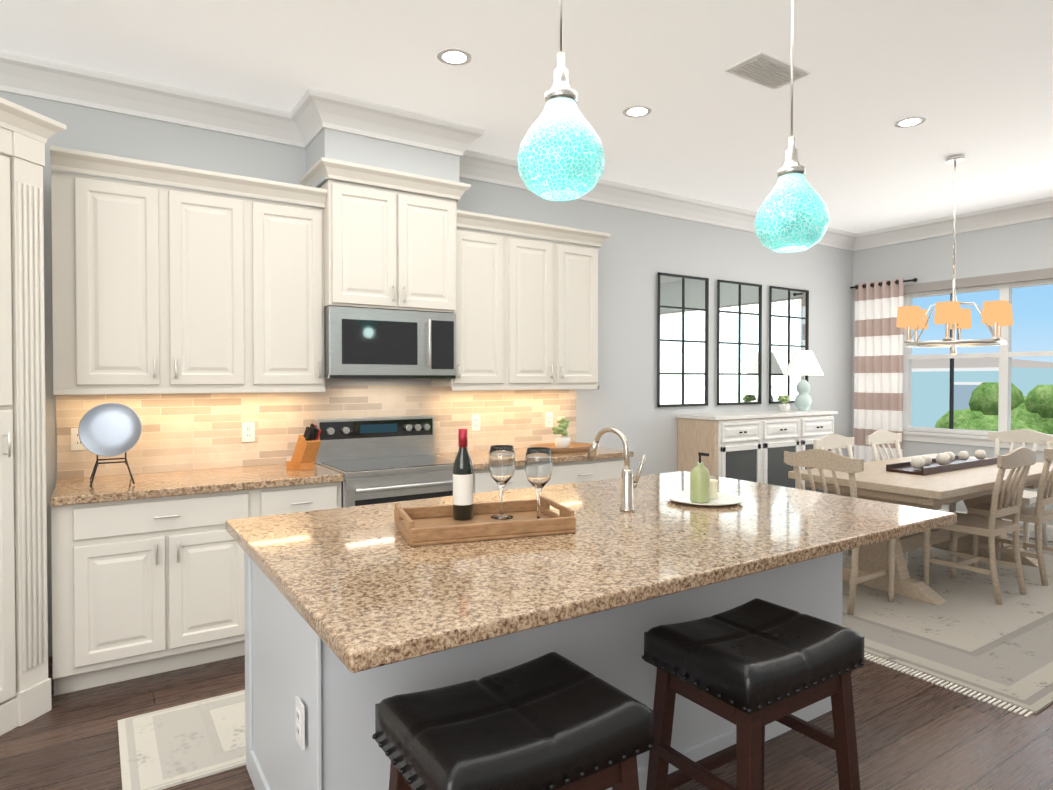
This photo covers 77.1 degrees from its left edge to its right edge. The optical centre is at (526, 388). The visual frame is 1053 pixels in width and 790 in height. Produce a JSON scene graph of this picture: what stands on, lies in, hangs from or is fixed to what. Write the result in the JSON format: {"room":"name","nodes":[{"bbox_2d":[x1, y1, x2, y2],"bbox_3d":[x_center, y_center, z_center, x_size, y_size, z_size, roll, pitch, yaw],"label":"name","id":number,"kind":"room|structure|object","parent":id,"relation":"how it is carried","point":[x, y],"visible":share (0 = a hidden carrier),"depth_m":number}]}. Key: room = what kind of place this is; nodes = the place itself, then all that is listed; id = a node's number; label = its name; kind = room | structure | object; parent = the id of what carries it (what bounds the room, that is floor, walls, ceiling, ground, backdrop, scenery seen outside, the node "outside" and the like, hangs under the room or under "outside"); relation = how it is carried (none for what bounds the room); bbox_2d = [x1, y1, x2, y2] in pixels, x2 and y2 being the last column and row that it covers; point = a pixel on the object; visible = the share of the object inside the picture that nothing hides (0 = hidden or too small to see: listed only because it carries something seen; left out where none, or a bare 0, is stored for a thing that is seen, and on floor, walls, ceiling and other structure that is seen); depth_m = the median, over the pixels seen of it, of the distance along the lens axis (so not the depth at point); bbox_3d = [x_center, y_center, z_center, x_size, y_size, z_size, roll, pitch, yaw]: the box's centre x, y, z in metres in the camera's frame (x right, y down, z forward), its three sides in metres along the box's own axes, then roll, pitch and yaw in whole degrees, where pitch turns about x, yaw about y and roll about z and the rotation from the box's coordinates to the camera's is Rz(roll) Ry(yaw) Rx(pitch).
{"room":"kitchen","nodes":[
{"label":"kitchen","id":0,"kind":"room"},
{"bbox_2d":[306,128,459,201],"bbox_3d":[-0.907,-1.440,4.209,0.870,0.450,0.400,-1,1,-33],"label":"soffit","id":1,"kind":"structure","parent":0,"point":[344,146],"depth_m":4.01},
{"bbox_2d":[0,91,852,655],"bbox_3d":[-1.067,-0.143,4.445,11.540,3.050,0.140,-1,1,-33],"label":"wall","id":2,"kind":"structure","parent":0,"point":[638,251],"depth_m":5.59},
{"bbox_2d":[71,428,86,449],"bbox_3d":[-2.366,0.266,3.495,0.070,0.116,0.009,-1,1,-33],"label":"outlet","id":3,"kind":"object","parent":2,"relation":"attached to","point":[76,443],"visible":0.65,"depth_m":3.49},
{"bbox_2d":[51,166,253,389],"bbox_3d":[-1.995,-0.531,3.548,0.884,1.050,0.327,-1,1,-33],"label":"upper cabinet","id":4,"kind":"object","parent":2,"relation":"attached to","point":[156,289],"depth_m":3.39},
{"bbox_2d":[0,49,315,147],"bbox_3d":[-3.582,-1.562,2.615,5.350,0.160,0.130,-1,1,-33],"label":"crown molding","id":5,"kind":"structure","parent":2,"relation":"attached to","point":[21,74],"depth_m":3.60},
{"bbox_2d":[242,422,254,441],"bbox_3d":[-1.664,0.259,3.956,0.070,0.116,0.009,-1,1,-33],"label":"outlet","id":6,"kind":"object","parent":2,"relation":"attached to","point":[248,431],"visible":1,"depth_m":3.95},
{"bbox_2d":[250,194,324,389],"bbox_3d":[-1.449,-0.536,3.906,0.423,1.050,0.327,-1,1,-33],"label":"upper cabinet","id":7,"kind":"object","parent":2,"relation":"attached to","point":[286,239],"depth_m":3.77},
{"bbox_2d":[56,385,575,478],"bbox_3d":[-1.029,0.218,4.384,3.407,0.480,0.012,-1,1,-33],"label":"backsplash","id":8,"kind":"structure","parent":2,"relation":"attached to","point":[190,431],"depth_m":4.04},
{"bbox_2d":[306,158,461,313],"bbox_3d":[-0.900,-0.900,4.207,0.830,0.820,0.416,-1,1,-33],"label":"upper cabinet","id":9,"kind":"object","parent":2,"relation":"attached to","point":[382,248],"depth_m":4.00},
{"bbox_2d":[324,306,455,378],"bbox_3d":[-0.892,-0.274,4.204,0.822,0.420,0.446,-1,1,-33],"label":"microwave","id":10,"kind":"object","parent":9,"relation":"attached to","point":[364,343],"visible":1,"depth_m":4.03},
{"bbox_2d":[431,211,509,389],"bbox_3d":[-0.401,-0.593,4.592,0.422,1.145,0.327,-1,1,-33],"label":"upper cabinet","id":11,"kind":"object","parent":2,"relation":"attached to","point":[483,325],"depth_m":4.47},
{"bbox_2d":[471,415,479,430],"bbox_3d":[-0.367,0.247,4.805,0.070,0.116,0.009,-1,1,-33],"label":"outlet","id":12,"kind":"object","parent":2,"relation":"attached to","point":[475,422],"visible":1,"depth_m":4.80},
{"bbox_2d":[545,412,552,426],"bbox_3d":[0.176,0.242,5.162,0.070,0.116,0.009,-1,1,-33],"label":"outlet","id":13,"kind":"object","parent":2,"relation":"attached to","point":[548,419],"visible":0.98,"depth_m":5.16},
{"bbox_2d":[510,218,601,385],"bbox_3d":[0.122,-0.598,4.934,0.828,1.145,0.327,-1,1,-33],"label":"upper cabinet","id":14,"kind":"object","parent":2,"relation":"attached to","point":[554,285],"depth_m":4.78},
{"bbox_2d":[460,154,859,250],"bbox_3d":[1.487,-1.609,5.936,5.030,0.160,0.130,-1,1,-33],"label":"crown molding","id":15,"kind":"structure","parent":2,"relation":"attached to","point":[498,170],"depth_m":5.68},
{"bbox_2d":[656,272,708,406],"bbox_3d":[1.414,-0.430,5.964,0.640,1.180,0.024,-1,1,-33],"label":"wall mirror","id":16,"kind":"object","parent":2,"relation":"attached to","point":[682,327],"visible":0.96,"depth_m":5.95},
{"bbox_2d":[716,279,761,404],"bbox_3d":[2.058,-0.436,6.386,0.640,1.180,0.024,-1,1,-33],"label":"wall mirror","id":17,"kind":"object","parent":2,"relation":"attached to","point":[738,343],"visible":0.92,"depth_m":6.37},
{"bbox_2d":[768,286,808,403],"bbox_3d":[2.702,-0.442,6.808,0.640,1.180,0.024,-1,1,-33],"label":"wall mirror","id":18,"kind":"object","parent":2,"relation":"attached to","point":[788,322],"visible":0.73,"depth_m":6.77},
{"bbox_2d":[0,533,1052,789],"bbox_3d":[1.262,1.463,0.913,11.540,0.060,8.640,-1,1,-33],"label":"floor","id":19,"kind":"structure","parent":0,"point":[914,733],"depth_m":2.64},
{"bbox_2d":[0,97,65,735],"bbox_3d":[-2.453,0.131,2.442,0.660,2.560,1.110,0,1,12],"label":"cabinet","id":20,"kind":"object","parent":19,"relation":"on","point":[25,680],"visible":1,"depth_m":2.76},
{"bbox_2d":[51,489,258,695],"bbox_3d":[-1.925,0.956,3.431,0.852,0.882,0.637,-1,1,-33],"label":"base cabinet","id":21,"kind":"object","parent":19,"relation":"on","point":[146,587],"depth_m":3.14},
{"bbox_2d":[118,690,245,789],"bbox_3d":[-0.443,1.394,3.250,2.650,0.010,0.620,-1,1,-33],"label":"area rug","id":22,"kind":"object","parent":19,"relation":"on","point":[171,746],"visible":0.25,"depth_m":2.61},
{"bbox_2d":[259,482,341,515],"bbox_3d":[-1.378,0.951,3.789,0.456,0.882,0.637,-1,1,-33],"label":"base cabinet","id":23,"kind":"object","parent":19,"relation":"on","point":[311,497],"depth_m":3.52},
{"bbox_2d":[312,415,454,507],"bbox_3d":[-0.823,0.790,4.085,0.790,1.195,0.713,-1,1,-33],"label":"range","id":24,"kind":"object","parent":19,"relation":"on","point":[376,460],"visible":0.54,"depth_m":4.10},
{"bbox_2d":[473,466,532,492],"bbox_3d":[-0.325,0.941,4.479,0.466,0.882,0.637,-1,1,-33],"label":"base cabinet","id":25,"kind":"object","parent":19,"relation":"on","point":[483,481],"depth_m":4.17},
{"bbox_2d":[372,652,653,789],"bbox_3d":[-0.031,1.069,1.530,0.535,0.710,0.402,-1,1,-33],"label":"bar stool","id":26,"kind":"object","parent":19,"relation":"on","point":[552,721],"visible":1,"depth_m":1.45},
{"bbox_2d":[244,551,842,789],"bbox_3d":[0.186,0.966,2.694,2.324,0.883,0.954,-1,1,-33],"label":"kitchen island","id":27,"kind":"object","parent":19,"relation":"on","point":[290,655],"visible":0.29,"depth_m":2.13},
{"bbox_2d":[295,696,304,749],"bbox_3d":[-0.612,0.900,1.781,0.009,0.116,0.070,-1,1,-33],"label":"outlet","id":28,"kind":"object","parent":27,"relation":"attached to","point":[300,721],"visible":1,"depth_m":1.77},
{"bbox_2d":[225,471,956,672],"bbox_3d":[0.279,0.505,2.509,2.400,0.040,1.430,-1,1,-33],"label":"island countertop","id":29,"kind":"structure","parent":27,"relation":"on","point":[363,587],"depth_m":1.95},
{"bbox_2d":[394,495,575,545],"bbox_3d":[-0.155,0.450,2.313,0.560,0.075,0.360,0,1,-19],"label":"tray","id":30,"kind":"object","parent":29,"relation":"on","point":[427,525],"visible":0.88,"depth_m":2.23},
{"bbox_2d":[453,429,472,519],"bbox_3d":[-0.231,0.309,2.407,0.075,0.328,0.075,-1,1,-33],"label":"wine bottle","id":31,"kind":"object","parent":30,"relation":"on","point":[462,487],"visible":1,"depth_m":2.38},
{"bbox_2d":[488,445,514,519],"bbox_3d":[-0.090,0.342,2.429,0.100,0.262,0.098,-1,1,-33],"label":"wine glass","id":32,"kind":"object","parent":30,"relation":"on","point":[501,465],"visible":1,"depth_m":2.39},
{"bbox_2d":[525,447,552,519],"bbox_3d":[0.043,0.343,2.349,0.100,0.262,0.099,-1,1,-33],"label":"wine glass","id":33,"kind":"object","parent":30,"relation":"on","point":[538,465],"visible":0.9,"depth_m":2.31},
{"bbox_2d":[587,427,645,511],"bbox_3d":[0.358,0.319,2.714,0.101,0.324,0.283,-1,1,-33],"label":"island faucet","id":34,"kind":"object","parent":29,"relation":"on","point":[628,484],"visible":1,"depth_m":2.61},
{"bbox_2d":[666,491,743,505],"bbox_3d":[0.758,0.471,2.817,0.320,0.017,0.320,-1,1,-33],"label":"plate","id":35,"kind":"object","parent":29,"relation":"on","point":[721,499],"visible":0.69,"depth_m":2.82},
{"bbox_2d":[690,452,709,502],"bbox_3d":[0.732,0.372,2.783,0.080,0.208,0.085,-1,1,-33],"label":"soap dispenser","id":36,"kind":"object","parent":35,"relation":"on","point":[699,483],"visible":1,"depth_m":2.75},
{"bbox_2d":[710,479,717,498],"bbox_3d":[0.792,0.435,2.874,0.076,0.080,0.076,-1,1,-33],"label":"candle jar","id":37,"kind":"object","parent":35,"relation":"on","point":[713,488],"visible":0.35,"depth_m":2.84},
{"bbox_2d":[545,457,624,485],"bbox_3d":[0.220,0.936,4.836,0.836,0.882,0.637,-1,1,-33],"label":"base cabinet","id":38,"kind":"object","parent":19,"relation":"on","point":[579,471],"depth_m":4.58},
{"bbox_2d":[50,447,633,505],"bbox_3d":[-0.836,0.482,4.117,3.432,0.040,0.652,-1,1,-33],"label":"countertop","id":39,"kind":"structure","parent":38,"relation":"on","point":[71,491],"depth_m":3.43},
{"bbox_2d":[78,403,141,486],"bbox_3d":[-2.089,0.270,3.321,0.269,0.401,0.295,-1,1,-33],"label":"plate","id":40,"kind":"object","parent":39,"relation":"on","point":[109,429],"visible":1,"depth_m":3.30},
{"bbox_2d":[286,424,320,470],"bbox_3d":[-1.275,0.332,3.804,0.225,0.266,0.094,1,1,37],"label":"knife block","id":41,"kind":"object","parent":39,"relation":"on","point":[308,443],"visible":1,"depth_m":3.76},
{"bbox_2d":[531,442,591,452],"bbox_3d":[0.264,0.432,4.848,0.513,0.036,0.380,-1,1,-33],"label":"tray","id":42,"kind":"object","parent":39,"relation":"on","point":[577,447],"visible":0.77,"depth_m":4.82},
{"bbox_2d":[552,416,570,447],"bbox_3d":[0.245,0.322,4.849,0.161,0.239,0.143,-1,1,-33],"label":"potted plant","id":43,"kind":"object","parent":42,"relation":"on","point":[563,441],"visible":1,"depth_m":4.81},
{"bbox_2d":[642,598,864,789],"bbox_3d":[0.674,1.063,1.969,0.535,0.710,0.402,-1,1,-33],"label":"bar stool","id":44,"kind":"object","parent":19,"relation":"on","point":[751,669],"visible":1,"depth_m":1.89},
{"bbox_2d":[676,409,837,492],"bbox_3d":[2.215,0.792,6.237,1.780,1.130,0.477,-1,1,-33],"label":"buffet","id":45,"kind":"object","parent":19,"relation":"on","point":[752,446],"visible":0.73,"depth_m":5.88},
{"bbox_2d":[777,395,789,411],"bbox_3d":[2.513,0.143,6.452,0.134,0.160,0.143,-1,1,-33],"label":"potted plant","id":46,"kind":"object","parent":45,"relation":"on","point":[784,406],"visible":1,"depth_m":6.41},
{"bbox_2d":[784,350,823,410],"bbox_3d":[2.758,-0.079,6.582,0.380,0.600,0.380,-1,1,-33],"label":"light","id":47,"kind":"object","parent":45,"relation":"on","point":[803,362],"visible":1,"depth_m":6.51},
{"bbox_2d":[842,536,1052,713],"bbox_3d":[3.062,1.371,4.824,3.600,0.012,2.350,-1,1,-33],"label":"area rug","id":48,"kind":"object","parent":19,"relation":"on","point":[971,634],"visible":0.36,"depth_m":3.80},
{"bbox_2d":[784,449,895,614],"bbox_3d":[2.051,0.876,4.291,0.528,0.998,0.530,-1,1,-33],"label":"chair","id":49,"kind":"object","parent":48,"relation":"on","point":[822,459],"visible":0.52,"depth_m":4.14},
{"bbox_2d":[813,434,907,564],"bbox_3d":[2.599,0.865,5.122,0.530,0.998,0.528,-1,1,-33],"label":"dining chair","id":50,"kind":"object","parent":48,"relation":"on","point":[830,441],"visible":0.29,"depth_m":5.33},
{"bbox_2d":[866,430,958,556],"bbox_3d":[3.219,0.859,5.527,0.530,0.998,0.528,-1,1,-33],"label":"dining chair","id":51,"kind":"object","parent":48,"relation":"on","point":[876,438],"visible":0.25,"depth_m":5.70},
{"bbox_2d":[788,453,1052,604],"bbox_3d":[3.087,0.981,4.972,2.150,0.763,1.040,-1,1,-33],"label":"dining table","id":52,"kind":"object","parent":48,"relation":"on","point":[877,481],"visible":0.42,"depth_m":4.51},
{"bbox_2d":[886,450,996,475],"bbox_3d":[3.192,0.541,5.034,1.200,0.113,0.260,-1,1,-33],"label":"centrepiece","id":53,"kind":"object","parent":52,"relation":"on","point":[923,465],"visible":0.98,"depth_m":4.91},
{"bbox_2d":[864,653,1032,717],"bbox_3d":[1.529,1.388,3.817,0.070,0.006,2.327,-1,1,-33],"label":"fringe","id":54,"kind":"object","parent":48,"relation":"attached to","point":[874,658],"visible":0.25,"depth_m":3.11},
{"bbox_2d":[922,447,1036,604],"bbox_3d":[3.048,0.874,4.473,0.530,0.998,0.528,-1,1,-33],"label":"dining chair","id":55,"kind":"object","parent":48,"relation":"on","point":[991,527],"visible":0.94,"depth_m":4.36},
{"bbox_2d":[968,447,1052,585],"bbox_3d":[3.650,0.868,4.868,0.530,0.998,0.528,-1,1,-33],"label":"dining chair","id":56,"kind":"object","parent":48,"relation":"on","point":[1037,515],"visible":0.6,"depth_m":4.69},
{"bbox_2d":[988,429,1052,551],"bbox_3d":[4.157,0.857,5.671,0.528,0.998,0.530,-1,1,-33],"label":"chair","id":57,"kind":"object","parent":48,"relation":"on","point":[1023,437],"visible":0.33,"depth_m":5.70},
{"bbox_2d":[0,0,1052,233],"bbox_3d":[1.262,-1.647,0.868,11.540,0.060,8.640,-1,1,-33],"label":"ceiling","id":58,"kind":"structure","parent":0,"point":[971,81],"depth_m":3.46},
{"bbox_2d":[296,87,487,164],"bbox_3d":[-0.772,-1.582,4.001,1.114,0.160,0.152,-1,1,-33],"label":"crown molding","id":59,"kind":"structure","parent":58,"relation":"attached to","point":[308,118],"depth_m":3.94},
{"bbox_2d":[437,48,471,65],"bbox_3d":[-0.358,-1.648,3.286,0.170,0.005,0.170,-1,1,-33],"label":"recessed light","id":60,"kind":"object","parent":58,"relation":"in","point":[454,56],"visible":1,"depth_m":3.28},
{"bbox_2d":[517,0,604,200],"bbox_3d":[0.103,-1.105,1.970,0.262,1.054,0.262,-1,1,-33],"label":"pendant light","id":61,"kind":"object","parent":58,"relation":"hanging from","point":[561,156],"visible":1,"depth_m":1.90},
{"bbox_2d":[623,105,651,117],"bbox_3d":[0.662,-1.657,3.955,0.170,0.005,0.170,-1,1,-33],"label":"recessed light","id":62,"kind":"object","parent":58,"relation":"in","point":[636,111],"visible":1,"depth_m":3.95},
{"bbox_2d":[725,51,809,89],"bbox_3d":[1.254,-1.645,3.434,0.400,0.015,0.220,-1,1,-33],"label":"ceiling vent","id":63,"kind":"object","parent":58,"relation":"in","point":[766,70],"visible":0.9,"depth_m":3.41},
{"bbox_2d":[754,0,828,252],"bbox_3d":[0.997,-1.082,2.485,0.262,1.114,0.262,-1,1,-33],"label":"pendant light","id":64,"kind":"object","parent":58,"relation":"hanging from","point":[792,215],"visible":1,"depth_m":2.42},
{"bbox_2d":[894,116,925,127],"bbox_3d":[2.386,-1.660,4.116,0.170,0.005,0.170,-1,1,-33],"label":"recessed light","id":65,"kind":"object","parent":58,"relation":"in","point":[909,121],"visible":1,"depth_m":4.11},
{"bbox_2d":[896,155,1012,354],"bbox_3d":[3.093,-0.957,4.780,0.733,1.429,0.745,-1,1,-33],"label":"dining chandelier","id":66,"kind":"object","parent":58,"relation":"hanging from","point":[953,315],"visible":1,"depth_m":4.75},
{"bbox_2d":[852,217,1052,525],"bbox_3d":[6.068,-0.136,3.956,0.140,3.050,8.500,-1,1,-33],"label":"wall","id":67,"kind":"structure","parent":0,"point":[1022,246],"depth_m":6.54},
{"bbox_2d":[850,278,917,461],"bbox_3d":[3.841,0.084,7.129,0.108,2.480,0.716,-1,1,-33],"label":"curtain","id":68,"kind":"object","parent":67,"relation":"hanging from","point":[878,372],"visible":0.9,"depth_m":7.14},
{"bbox_2d":[852,196,1052,250],"bbox_3d":[5.958,-1.580,3.863,0.122,0.160,8.500,-1,1,-33],"label":"crown molding","id":69,"kind":"structure","parent":67,"relation":"attached to","point":[1042,208],"depth_m":6.45},
{"bbox_2d":[903,279,1052,450],"bbox_3d":[5.030,-0.208,5.474,0.139,1.550,3.780,-1,1,-33],"label":"window","id":70,"kind":"structure","parent":67,"relation":"in","point":[1005,354],"depth_m":6.47},
{"bbox_2d":[904,268,1052,293],"bbox_3d":[4.984,-1.022,5.427,0.044,0.090,3.770,-1,1,-33],"label":"window valance","id":71,"kind":"object","parent":67,"relation":"attached to","point":[1029,275],"visible":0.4,"depth_m":6.33},
{"bbox_2d":[937,509,1052,540],"bbox_3d":[6.003,1.322,3.934,0.016,0.135,8.500,-1,1,-33],"label":"baseboard","id":72,"kind":"structure","parent":67,"relation":"attached to","point":[1049,532],"depth_m":6.02},
{"label":"outside","id":73,"kind":"structure","parent":0,"visible":0},
{"bbox_2d":[911,284,1052,433],"bbox_3d":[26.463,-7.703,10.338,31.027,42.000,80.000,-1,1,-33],"label":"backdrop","id":74,"kind":"structure","parent":73,"point":[976,389],"depth_m":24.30}
]}

